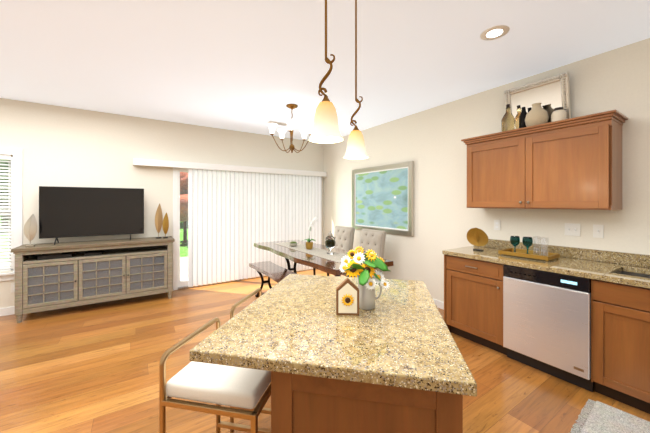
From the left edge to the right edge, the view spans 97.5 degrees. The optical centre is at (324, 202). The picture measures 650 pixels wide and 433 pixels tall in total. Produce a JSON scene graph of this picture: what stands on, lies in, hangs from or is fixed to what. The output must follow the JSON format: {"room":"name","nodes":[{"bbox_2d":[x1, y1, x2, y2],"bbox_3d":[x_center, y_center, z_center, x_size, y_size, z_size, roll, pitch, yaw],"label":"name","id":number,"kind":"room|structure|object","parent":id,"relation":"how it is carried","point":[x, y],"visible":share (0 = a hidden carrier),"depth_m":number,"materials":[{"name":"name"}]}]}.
{"room":"kitchen","nodes":[
{"label":"kitchen","id":0,"kind":"room"},
{"bbox_2d":[0,98,322,307],"bbox_3d":[-2.870,0.050,4.444,6.720,2.740,0.120,0,0,-34],"label":"wall","id":1,"kind":"structure","parent":0,"point":[61,146],"depth_m":4.23,"materials":[{"name":"beige paint"}]},
{"bbox_2d":[0,306,14,315],"bbox_3d":[-4.056,1.370,3.579,3.725,0.100,0.014,0,0,-34],"label":"baseboard","id":2,"kind":"structure","parent":1,"relation":"attached to","point":[11,310],"depth_m":3.60,"materials":[{"name":"white"}]},
{"bbox_2d":[0,147,22,280],"bbox_3d":[-4.388,0.142,3.404,1.150,1.675,0.180,0,0,-34],"label":"window","id":3,"kind":"structure","parent":1,"relation":"in","point":[16,192],"depth_m":3.64,"materials":[{"name":"white"}]},
{"bbox_2d":[0,156,10,269],"bbox_3d":[-4.389,0.124,3.406,0.896,1.427,0.055,0,0,-34],"label":"window blinds","id":4,"kind":"object","parent":3,"relation":"attached to","point":[3,158],"visible":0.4,"depth_m":3.62,"materials":[{"name":"white plastic"}]},
{"bbox_2d":[11,283,14,292],"bbox_3d":[-3.964,1.080,3.643,0.070,0.120,0.007,0,0,-34],"label":"outlet","id":5,"kind":"object","parent":1,"relation":"attached to","point":[12,287],"visible":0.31,"depth_m":3.63,"materials":[{"name":"white plastic"}]},
{"bbox_2d":[133,158,326,176],"bbox_3d":[-1.436,-0.615,5.218,3.445,0.100,0.128,0,0,-34],"label":"valance","id":6,"kind":"object","parent":1,"relation":"attached to","point":[161,163],"visible":0.98,"depth_m":4.90,"materials":[{"name":"white"}]},
{"bbox_2d":[173,167,312,289],"bbox_3d":[-1.350,0.370,5.446,2.770,2.100,0.148,0,0,-34],"label":"door frame","id":7,"kind":"structure","parent":1,"relation":"attached to","point":[178,284],"depth_m":4.70,"materials":[{"name":"white"}]},
{"bbox_2d":[188,168,321,286],"bbox_3d":[-1.170,0.390,5.413,2.592,1.990,0.067,0,0,-34],"label":"vertical blinds","id":8,"kind":"object","parent":1,"relation":"attached to","point":[233,217],"visible":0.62,"depth_m":5.18,"materials":[{"name":"white"}]},
{"bbox_2d":[0,269,649,432],"bbox_3d":[-0.676,1.470,1.130,6.960,0.100,8.070,0,0,-34],"label":"floor","id":9,"kind":"structure","parent":0,"point":[91,368],"depth_m":2.35,"materials":[{"name":"brown wood"}]},
{"bbox_2d":[11,236,174,322],"bbox_3d":[-3.066,0.978,3.961,1.690,0.885,0.454,0,0,-34],"label":"tv console","id":10,"kind":"object","parent":9,"relation":"on","point":[118,269],"visible":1,"depth_m":3.79,"materials":[{"name":"grey wood"}]},
{"bbox_2d":[24,214,36,246],"bbox_3d":[-3.634,0.335,3.518,0.130,0.398,0.079,0,0,-34],"label":"figurine","id":11,"kind":"object","parent":10,"relation":"on","point":[30,228],"visible":1,"depth_m":3.51,"materials":[{"name":"white wood"}]},
{"bbox_2d":[37,252,74,259],"bbox_3d":[-3.452,0.664,3.675,0.320,0.070,0.240,0,0,-34],"label":"electronics","id":12,"kind":"object","parent":10,"relation":"in","point":[57,255],"depth_m":3.58,"materials":[{"name":"black plastic"}]},
{"bbox_2d":[39,186,143,244],"bbox_3d":[-3.174,0.159,3.943,1.130,0.748,0.227,0,0,-34],"label":"tv","id":13,"kind":"object","parent":10,"relation":"on","point":[77,211],"visible":0.98,"depth_m":3.90,"materials":[{"name":"black plastic"}]},
{"bbox_2d":[84,251,102,255],"bbox_3d":[-3.132,0.682,3.863,0.180,0.035,0.160,0,0,-34],"label":"electronics","id":14,"kind":"object","parent":10,"relation":"in","point":[90,253],"depth_m":3.82,"materials":[{"name":"black plastic"}]},
{"bbox_2d":[155,203,168,238],"bbox_3d":[-2.484,0.270,4.338,0.181,0.529,0.106,0,0,-34],"label":"figurine","id":15,"kind":"object","parent":10,"relation":"on","point":[160,222],"visible":1,"depth_m":4.33,"materials":[{"name":"gold"}]},
{"bbox_2d":[159,318,270,432],"bbox_3d":[-0.445,1.031,1.379,0.443,0.777,0.444,0,0,12],"label":"counter stool","id":16,"kind":"object","parent":9,"relation":"on","point":[233,386],"visible":0.73,"depth_m":1.21,"materials":[{"name":"brown"}]},
{"bbox_2d":[230,288,270,432],"bbox_3d":[-0.332,1.031,1.938,0.443,0.777,0.444,0,0,12],"label":"counter stool","id":17,"kind":"object","parent":9,"relation":"on","point":[264,409],"visible":0.15,"depth_m":1.77,"materials":[{"name":"brown metal"}]},
{"bbox_2d":[249,261,296,296],"bbox_3d":[-0.501,1.190,3.776,0.350,0.460,2.050,0,0,-34],"label":"bench","id":18,"kind":"object","parent":9,"relation":"on","point":[274,272],"visible":0.42,"depth_m":4.18,"materials":[{"name":"brown wood"}]},
{"bbox_2d":[254,240,393,276],"bbox_3d":[-0.199,1.040,3.976,0.869,0.760,2.290,0,0,-34],"label":"dining table","id":19,"kind":"object","parent":9,"relation":"on","point":[315,262],"visible":0.33,"depth_m":3.65,"materials":[{"name":"brown wood"}]},
{"bbox_2d":[274,242,353,262],"bbox_3d":[-0.198,0.657,3.977,0.340,0.003,1.790,0,0,-34],"label":"table runner","id":20,"kind":"object","parent":19,"relation":"on","point":[322,253],"visible":0.64,"depth_m":3.78,"materials":[{"name":"white fabric"}]},
{"bbox_2d":[289,241,296,246],"bbox_3d":[-0.479,0.618,4.312,0.130,0.075,0.128,0,0,-34],"label":"bowl","id":21,"kind":"object","parent":20,"relation":"on","point":[293,244],"visible":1,"depth_m":4.27,"materials":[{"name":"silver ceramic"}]},
{"bbox_2d":[302,217,317,249],"bbox_3d":[-0.215,0.429,4.060,0.215,0.453,0.206,0,0,-34],"label":"orchid","id":22,"kind":"object","parent":20,"relation":"on","point":[309,245],"visible":1,"depth_m":4.03,"materials":[{"name":"white plant"}]},
{"bbox_2d":[325,231,335,254],"bbox_3d":[0.068,0.505,3.666,0.140,0.300,0.138,0,0,-34],"label":"jar","id":23,"kind":"object","parent":20,"relation":"on","point":[330,241],"visible":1,"depth_m":3.62,"materials":[{"name":"clear glass"}]},
{"bbox_2d":[190,274,476,432],"bbox_3d":[0.089,0.968,1.444,0.930,0.905,1.100,0,0,12],"label":"kitchen island","id":24,"kind":"object","parent":9,"relation":"on","point":[393,361],"visible":0.98,"depth_m":0.97,"materials":[{"name":"stone"}]},
{"bbox_2d":[336,278,358,314],"bbox_3d":[0.104,0.431,1.316,0.105,0.165,0.040,0,0,2],"label":"block","id":25,"kind":"object","parent":24,"relation":"on","point":[347,296],"visible":1,"depth_m":1.30,"materials":[{"name":"brown wood"}]},
{"bbox_2d":[339,246,389,309],"bbox_3d":[0.195,0.366,1.422,0.252,0.296,0.271,0,0,-34],"label":"pitcher","id":26,"kind":"object","parent":24,"relation":"on","point":[368,275],"visible":1,"depth_m":1.37,"materials":[{"name":"grey"}]},
{"bbox_2d":[313,226,354,275],"bbox_3d":[0.144,0.918,4.928,0.580,1.006,0.500,0,0,-34],"label":"dining chair","id":27,"kind":"object","parent":9,"relation":"on","point":[344,237],"visible":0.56,"depth_m":4.93,"materials":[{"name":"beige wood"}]},
{"bbox_2d":[340,229,385,276],"bbox_3d":[0.547,0.918,4.319,0.580,1.006,0.500,0,0,-34],"label":"dining chair","id":28,"kind":"object","parent":9,"relation":"on","point":[373,240],"visible":0.42,"depth_m":4.31,"materials":[{"name":"beige fabric"}]},
{"bbox_2d":[444,254,506,354],"bbox_3d":[1.722,0.988,3.028,0.622,0.864,0.608,0,0,-34],"label":"base cabinet","id":29,"kind":"object","parent":9,"relation":"on","point":[473,289],"depth_m":2.84,"materials":[{"name":"brown wood"}]},
{"bbox_2d":[442,239,649,288],"bbox_3d":[2.773,0.485,1.416,0.648,0.140,4.460,0,0,-34],"label":"countertop","id":30,"kind":"structure","parent":29,"relation":"on","point":[604,265],"depth_m":2.44,"materials":[{"name":"beige stone"}]},
{"bbox_2d":[467,228,487,250],"bbox_3d":[1.651,0.389,3.083,0.073,0.250,0.234,0,0,-34],"label":"decorative plate","id":31,"kind":"object","parent":30,"relation":"on","point":[477,237],"visible":1,"depth_m":3.08,"materials":[{"name":"gold metal"}]},
{"bbox_2d":[498,248,559,261],"bbox_3d":[1.939,0.490,2.723,0.272,0.048,0.412,0,0,-34],"label":"tray","id":32,"kind":"object","parent":30,"relation":"on","point":[521,253],"visible":0.94,"depth_m":2.68,"materials":[{"name":"wood"}]},
{"bbox_2d":[510,236,519,251],"bbox_3d":[1.859,0.407,2.789,0.084,0.165,0.083,0,0,-34],"label":"goblet","id":33,"kind":"object","parent":32,"relation":"on","point":[514,240],"depth_m":2.77,"materials":[{"name":"teal glass"}]},
{"bbox_2d":[617,271,649,277],"bbox_3d":[2.465,0.648,1.919,0.390,0.184,0.740,0,0,-34],"label":"sink","id":34,"kind":"object","parent":30,"relation":"in","point":[635,274],"visible":0.03,"depth_m":2.26,"materials":[{"name":"grey metal"}]},
{"bbox_2d":[503,264,592,391],"bbox_3d":[2.038,0.989,2.512,0.627,0.858,0.592,0,0,-34],"label":"dishwasher","id":35,"kind":"object","parent":9,"relation":"on","point":[546,322],"visible":0.85,"depth_m":2.30,"materials":[{"name":"silver metal"}]},
{"bbox_2d":[570,399,649,432],"bbox_3d":[2.111,1.410,1.253,0.656,0.018,1.541,0,0,-37],"label":"rug","id":36,"kind":"object","parent":9,"relation":"on","point":[600,417],"visible":1,"depth_m":1.83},
{"bbox_2d":[591,290,649,413],"bbox_3d":[2.467,1.087,1.907,0.618,0.665,0.882,0,0,-34],"label":"base cabinet","id":37,"kind":"object","parent":9,"relation":"on","point":[620,330],"depth_m":1.98,"materials":[{"name":"brown wood"}]},
{"bbox_2d":[0,0,649,140],"bbox_3d":[-0.676,-1.370,1.130,6.960,0.100,8.070,0,0,-34],"label":"ceiling","id":38,"kind":"structure","parent":0,"point":[252,66],"depth_m":2.50,"materials":[{"name":"paint"}]},
{"bbox_2d":[267,121,286,125],"bbox_3d":[-0.775,-1.312,4.704,0.340,0.014,0.140,0,0,-34],"label":"ceiling vent","id":39,"kind":"object","parent":38,"relation":"in","point":[281,123],"visible":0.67,"depth_m":4.68,"materials":[{"name":"white"}]},
{"bbox_2d":[267,104,312,152],"bbox_3d":[-0.464,-0.997,3.877,0.656,0.644,0.642,0,0,-34],"label":"chandelier","id":40,"kind":"object","parent":38,"relation":"hanging from","point":[290,124],"visible":0.94,"depth_m":3.81,"materials":[{"name":"white glass"}]},
{"bbox_2d":[308,0,342,142],"bbox_3d":[0.004,-0.787,1.150,0.142,1.064,0.142,0,0,23],"label":"pendant light","id":41,"kind":"object","parent":38,"relation":"hanging from","point":[325,127],"visible":1,"depth_m":1.12,"materials":[{"name":"white glass"}]},
{"bbox_2d":[343,0,368,158],"bbox_3d":[0.174,-0.787,1.600,0.142,1.064,0.142,0,0,23],"label":"pendant light","id":42,"kind":"object","parent":38,"relation":"hanging from","point":[356,149],"visible":1,"depth_m":1.58,"materials":[{"name":"beige glass"}]},
{"bbox_2d":[480,25,509,40],"bbox_3d":[1.316,-1.318,2.214,0.200,0.004,0.200,0,0,-34],"label":"recessed light","id":43,"kind":"object","parent":38,"relation":"in","point":[494,31],"visible":1,"depth_m":2.20,"materials":[{"name":"white"}]},
{"bbox_2d":[323,38,649,301],"bbox_3d":[2.176,0.050,3.017,0.120,2.740,8.070,0,0,-34],"label":"wall","id":44,"kind":"structure","parent":0,"point":[431,144],"depth_m":3.47,"materials":[{"name":"beige paint"}]},
{"bbox_2d":[352,161,413,235],"bbox_3d":[0.908,-0.065,4.780,0.045,1.110,1.410,0,0,-34],"label":"framed painting","id":45,"kind":"object","parent":44,"relation":"attached to","point":[382,197],"visible":0.94,"depth_m":4.66,"materials":[{"name":"teal paper"}]},
{"bbox_2d":[433,299,443,309],"bbox_3d":[0.878,1.370,4.857,0.014,0.100,3.330,0,0,-34],"label":"baseboard","id":46,"kind":"structure","parent":44,"relation":"attached to","point":[439,304],"depth_m":3.84,"materials":[{"name":"white"}]},
{"bbox_2d":[494,220,499,229],"bbox_3d":[1.953,0.250,3.236,0.008,0.116,0.070,0,0,-34],"label":"outlet","id":47,"kind":"object","parent":44,"relation":"attached to","point":[496,222],"depth_m":3.23,"materials":[{"name":"white plastic"}]},
{"bbox_2d":[461,110,627,209],"bbox_3d":[2.027,-0.328,2.787,0.380,0.766,1.240,0,0,-34],"label":"upper cabinet","id":48,"kind":"object","parent":44,"relation":"attached to","point":[575,163],"visible":1,"depth_m":2.53,"materials":[{"name":"brown wood"}]},
{"bbox_2d":[501,104,510,131],"bbox_3d":[1.901,-0.867,2.962,0.114,0.310,0.114,0,0,45],"label":"bottle","id":49,"kind":"object","parent":48,"relation":"on","point":[506,120],"depth_m":2.94,"materials":[{"name":"brown glass"}]},
{"bbox_2d":[511,103,546,129],"bbox_3d":[2.027,-0.842,2.790,0.190,0.260,0.263,0,0,-34],"label":"vase","id":50,"kind":"object","parent":48,"relation":"on","point":[537,114],"depth_m":2.73,"materials":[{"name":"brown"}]},
{"bbox_2d":[504,72,570,128],"bbox_3d":[2.116,-0.962,2.870,0.114,0.496,0.550,0,0,-34],"label":"mirror","id":51,"kind":"object","parent":48,"relation":"on","point":[550,94],"visible":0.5,"depth_m":2.80,"materials":[{"name":"silver glass"}]},
{"bbox_2d":[547,107,565,122],"bbox_3d":[2.150,-0.792,2.622,0.110,0.160,0.107,0,0,-34],"label":"vase","id":52,"kind":"object","parent":48,"relation":"on","point":[558,114],"depth_m":2.59,"materials":[{"name":"beige ceramic"}]},
{"bbox_2d":[565,223,579,235],"bbox_3d":[2.318,0.250,2.674,0.020,0.116,0.116,0,0,-34],"label":"outlet","id":53,"kind":"object","parent":44,"relation":"attached to","point":[572,229],"depth_m":2.67,"materials":[{"name":"white plastic"}]},
{"bbox_2d":[593,224,603,237],"bbox_3d":[2.418,0.250,2.523,0.020,0.116,0.070,0,0,-34],"label":"outlet","id":54,"kind":"object","parent":44,"relation":"attached to","point":[598,230],"depth_m":2.52,"materials":[{"name":"white plastic"}]},
{"label":"outside","id":55,"kind":"structure","parent":0,"visible":0},
{"bbox_2d":[0,222,187,265],"bbox_3d":[-18.035,1.560,27.247,60.000,0.120,54.650,0,0,-34],"label":"lawn","id":56,"kind":"structure","parent":55,"point":[182,244],"depth_m":10.30,"materials":[{"name":"green plant"}]},
{"bbox_2d":[0,160,187,228],"bbox_3d":[-8.594,-1.844,23.163,45.053,6.688,9.454,0,0,-34],"label":"trees","id":57,"kind":"object","parent":56,"relation":"on","point":[6,189],"depth_m":15.29,"materials":[{"name":"brown plant"}]},
{"bbox_2d":[180,172,187,242],"bbox_3d":[-5.218,0.141,10.876,2.191,2.719,2.852,0,0,-34],"label":"tree","id":58,"kind":"object","parent":56,"relation":"on","point":[184,202],"depth_m":10.32,"materials":[{"name":"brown plant"}]},
{"bbox_2d":[180,257,187,280],"bbox_3d":[-2.135,1.470,6.850,4.800,0.060,3.079,0,0,-34],"label":"patio","id":59,"kind":"structure","parent":56,"relation":"on","point":[183,268],"depth_m":6.27,"materials":[{"name":"concrete"}]}
]}

